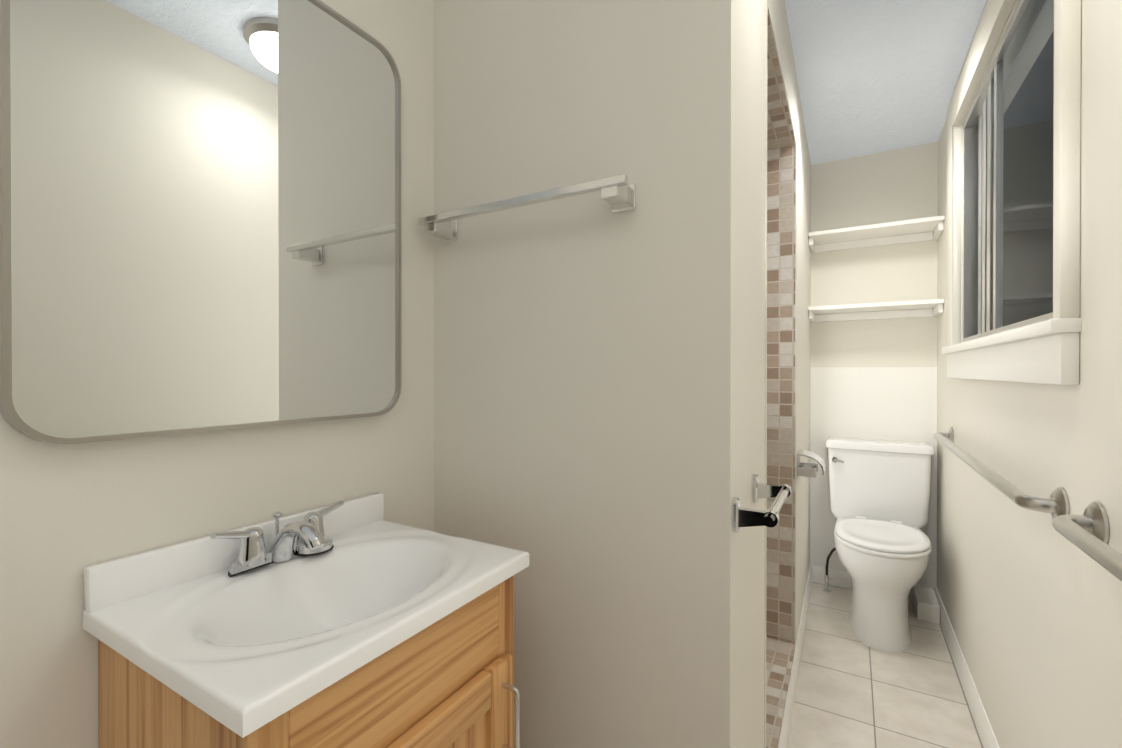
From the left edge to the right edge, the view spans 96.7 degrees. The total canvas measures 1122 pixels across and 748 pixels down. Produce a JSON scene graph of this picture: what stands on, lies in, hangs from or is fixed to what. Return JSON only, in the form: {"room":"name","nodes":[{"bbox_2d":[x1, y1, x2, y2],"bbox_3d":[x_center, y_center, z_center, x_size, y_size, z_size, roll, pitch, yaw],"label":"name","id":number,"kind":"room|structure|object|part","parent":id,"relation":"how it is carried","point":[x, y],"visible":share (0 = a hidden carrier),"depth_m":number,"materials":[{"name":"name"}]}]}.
{"room":"bathroom","nodes":[
{"label":"bathroom","id":0,"kind":"room"},
{"bbox_2d":[0,0,433,747],"bbox_3d":[-0.582,0.002,0.838,0.110,2.400,3.831,0,0,30],"label":"wall","id":1,"kind":"structure","parent":0,"point":[68,512],"depth_m":0.76,"materials":[{"name":"beige paint"}]},
{"bbox_2d":[0,0,400,443],"bbox_3d":[-0.504,-0.298,0.831,0.026,0.770,0.586,0,0,30],"label":"mirror","id":2,"kind":"object","parent":1,"relation":"attached to","point":[200,215],"visible":1,"depth_m":0.74,"materials":[{"name":"silver metal"}]},
{"bbox_2d":[84,493,383,612],"bbox_3d":[-0.498,0.280,0.850,0.020,0.058,0.470,0,0,30],"label":"backsplash","id":3,"kind":"structure","parent":1,"relation":"attached to","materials":[{"name":"white stone"}]},
{"bbox_2d":[433,0,667,747],"bbox_3d":[-0.028,0.001,1.102,0.580,2.400,0.110,0,0,30],"label":"wall","id":4,"kind":"structure","parent":0,"point":[551,387],"depth_m":1.02,"materials":[{"name":"beige paint"}]},
{"bbox_2d":[418,174,635,242],"bbox_3d":[-0.087,-0.334,1.028,0.502,0.048,0.074,0,0,30],"label":"towel rail","id":5,"kind":"object","parent":4,"relation":"attached to","point":[618,193],"visible":0.96,"depth_m":0.96,"materials":[{"name":"silver metal"}]},
{"bbox_2d":[668,0,810,747],"bbox_3d":[0.820,-0.003,1.899,0.138,2.400,2.342,0,0,30],"label":"wall","id":6,"kind":"structure","parent":0,"point":[716,283],"depth_m":0.90,"materials":[{"name":"beige paint"}]},
{"bbox_2d":[732,474,791,532],"bbox_3d":[0.391,0.246,0.956,0.076,0.062,0.265,0,0,30],"label":"toilet paper holder","id":7,"kind":"object","parent":6,"relation":"attached to","point":[749,517],"visible":1,"depth_m":0.86,"materials":[{"name":"silver metal"}]},
{"bbox_2d":[764,0,767,747],"bbox_3d":[0.498,0.087,1.238,0.022,2.035,0.017,0,0,30],"label":"trim","id":8,"kind":"structure","parent":6,"relation":"attached to","point":[765,371],"depth_m":1.23,"materials":[{"name":"beige"}]},
{"bbox_2d":[767,14,795,150],"bbox_3d":[0.682,-0.929,1.653,0.118,0.006,0.900,0,0,30],"label":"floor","id":9,"kind":"structure","parent":6,"relation":"attached to","point":[780,133],"depth_m":1.73,"materials":[{"name":"tile"}]},
{"bbox_2d":[778,565,811,747],"bbox_3d":[0.871,1.153,1.868,0.042,0.088,2.330,0,0,30],"label":"baseboard","id":10,"kind":"structure","parent":6,"relation":"attached to","point":[785,726],"depth_m":1.89,"materials":[{"name":"white"}]},
{"bbox_2d":[796,449,824,477],"bbox_3d":[1.040,0.376,2.074,0.100,0.100,0.130,0,0,30],"label":"toilet paper holder","id":11,"kind":"object","parent":6,"relation":"attached to","point":[806,469],"visible":1,"depth_m":2.04,"materials":[{"name":"silver metal"}]},
{"bbox_2d":[766,145,795,643],"bbox_3d":[0.688,-0.005,2.239,0.670,2.400,0.110,0,0,30],"label":"wall","id":12,"kind":"structure","parent":0,"point":[780,552],"depth_m":2.05,"materials":[{"name":"tile"}]},
{"bbox_2d":[811,142,937,366],"bbox_3d":[1.728,-0.007,2.788,0.850,2.400,0.110,0,0,30],"label":"wall","id":13,"kind":"structure","parent":0,"point":[900,184],"depth_m":2.73,"materials":[{"name":"beige paint"}]},
{"bbox_2d":[812,565,933,599],"bbox_3d":[1.691,1.149,2.730,0.564,0.088,0.013,0,0,30],"label":"baseboard","id":14,"kind":"structure","parent":13,"relation":"attached to","point":[840,578],"depth_m":2.81,"materials":[{"name":"white"}]},
{"bbox_2d":[810,367,936,590],"bbox_3d":[1.697,0.578,2.737,0.588,1.230,0.014,0,0,30],"label":"wall panel","id":15,"kind":"object","parent":13,"relation":"attached to","point":[891,403],"visible":0.43,"depth_m":2.74,"materials":[{"name":"white paint"}]},
{"bbox_2d":[808,299,943,321],"bbox_3d":[1.639,-0.330,2.633,0.586,0.062,0.244,0,0,30],"label":"shelf","id":16,"kind":"object","parent":13,"relation":"attached to","point":[903,309],"visible":0.98,"depth_m":2.63,"materials":[{"name":"white wood"}]},
{"bbox_2d":[809,215,944,252],"bbox_3d":[1.639,-0.728,2.631,0.586,0.062,0.244,0,0,30],"label":"shelf","id":17,"kind":"object","parent":13,"relation":"attached to","point":[909,231],"visible":1,"depth_m":2.63,"materials":[{"name":"white wood"}]},
{"bbox_2d":[787,581,983,747],"bbox_3d":[0.264,1.232,0.922,1.511,0.060,4.840,0,0,30],"label":"floor","id":18,"kind":"structure","parent":0,"point":[853,690],"depth_m":1.89,"materials":[{"name":"tile"}]},
{"bbox_2d":[83,493,528,747],"bbox_3d":[-0.327,0.717,0.752,0.418,0.971,0.470,0,0,30],"label":"bathroom vanity","id":19,"kind":"object","parent":18,"relation":"on","point":[359,622],"visible":1,"depth_m":0.68,"materials":[{"name":"white ceramic"}]},
{"bbox_2d":[210,500,343,576],"bbox_3d":[-0.431,0.269,0.810,0.128,0.076,0.216,0,0,30],"label":"faucet","id":20,"kind":"object","parent":19,"relation":"on","point":[273,548],"depth_m":0.80,"materials":[{"name":"silver metal"}]},
{"bbox_3d":[-0.188,0.776,0.671,0.008,0.508,0.268,0,0,30],"label":"door panel","id":21,"kind":"part","parent":19,"relation":"part of","materials":[{"name":"brown wood"}]},
{"bbox_3d":[-0.079,0.550,0.794,0.032,0.109,0.009,0,0,30],"label":"handle","id":22,"kind":"part","parent":19,"relation":"part of","materials":[{"name":"silver metal"}]},
{"bbox_2d":[766,637,794,747],"bbox_3d":[0.683,1.149,1.663,0.120,0.098,0.900,0,0,30],"label":"floor","id":23,"kind":"structure","parent":18,"relation":"on","point":[779,657],"depth_m":1.78,"materials":[{"name":"tile"}]},
{"bbox_2d":[822,437,934,652],"bbox_3d":[1.521,0.774,2.402,0.489,0.842,0.741,0,0,30],"label":"toilet","id":24,"kind":"object","parent":18,"relation":"on","point":[879,495],"visible":1,"depth_m":2.40,"materials":[{"name":"white ceramic"}]},
{"bbox_3d":[1.454,0.452,2.618,0.057,0.027,0.030,0,0,30],"label":"lever","id":25,"kind":"part","parent":24,"relation":"part of","materials":[{"name":"silver metal"}]},
{"bbox_3d":[1.663,0.559,2.624,0.470,0.414,0.212,0,0,30],"label":"tank","id":26,"kind":"part","parent":24,"relation":"part of","materials":[{"name":"white ceramic"}]},
{"bbox_3d":[1.517,0.979,2.377,0.378,0.432,0.688,0,0,30],"label":"bowl","id":27,"kind":"part","parent":24,"relation":"part of","materials":[{"name":"white ceramic"}]},
{"bbox_3d":[1.470,0.741,2.295,0.372,0.041,0.505,0,0,30],"label":"seat","id":28,"kind":"part","parent":24,"relation":"part of","materials":[{"name":"white plastic"}]},
{"bbox_2d":[912,585,939,623],"bbox_3d":[1.830,1.152,2.503,0.089,0.085,0.230,0,0,30],"label":"block","id":29,"kind":"object","parent":18,"relation":"on","point":[926,604],"visible":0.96,"depth_m":2.42,"materials":[{"name":"white"}]},
{"bbox_2d":[785,0,986,164],"bbox_3d":[0.264,-1.238,0.911,1.511,0.080,4.840,0,0,30],"label":"ceiling","id":30,"kind":"structure","parent":0,"point":[875,76],"depth_m":1.96,"materials":[{"name":"white paint"}]},
{"bbox_2d":[937,0,1121,747],"bbox_3d":[0.852,0.003,0.573,0.130,2.400,4.820,0,0,30],"label":"wall","id":31,"kind":"structure","parent":0,"point":[1032,601],"depth_m":1.10,"materials":[{"name":"beige paint"}]},
{"bbox_2d":[934,587,999,747],"bbox_3d":[0.786,1.159,0.609,0.013,0.088,4.587,0,0,30],"label":"baseboard","id":32,"kind":"structure","parent":31,"relation":"attached to","point":[985,730],"depth_m":1.84,"materials":[{"name":"white"}]},
{"bbox_2d":[934,427,1069,518],"bbox_3d":[1.356,0.276,1.638,0.069,0.082,1.417,0,0,30],"label":"grab rail","id":33,"kind":"object","parent":31,"relation":"attached to","point":[1056,504],"visible":0.96,"depth_m":1.15,"materials":[{"name":"silver metal"}]},
{"bbox_2d":[942,318,1081,384],"bbox_3d":[1.333,-0.046,1.566,0.048,0.130,1.378,0,0,30],"label":"window sill","id":34,"kind":"structure","parent":31,"relation":"attached to","point":[1046,352],"depth_m":1.16,"materials":[{"name":"white wood"}]},
{"bbox_2d":[946,0,1080,346],"bbox_3d":[1.363,-0.625,1.546,0.090,1.028,1.370,0,0,30],"label":"window","id":35,"kind":"structure","parent":31,"relation":"in","point":[1021,195],"depth_m":1.40,"materials":[{"name":"beige paint"}]},
{"bbox_3d":[1.350,-0.561,1.499,0.066,0.897,1.192,0,0,30],"label":"frame","id":36,"kind":"part","parent":35,"relation":"part of","materials":[{"name":"white wood"}]},
{"bbox_3d":[1.224,-0.560,1.298,0.004,0.841,0.639,0,0,30],"label":"glass","id":37,"kind":"part","parent":35,"relation":"part of","materials":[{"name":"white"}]},
{"bbox_2d":[1052,501,1121,581],"bbox_3d":[0.703,0.271,0.519,0.069,0.082,0.977,0,0,30],"label":"grab rail","id":38,"kind":"object","parent":31,"relation":"attached to","point":[1087,532],"visible":1,"depth_m":0.83,"materials":[{"name":"silver metal"}]}
]}

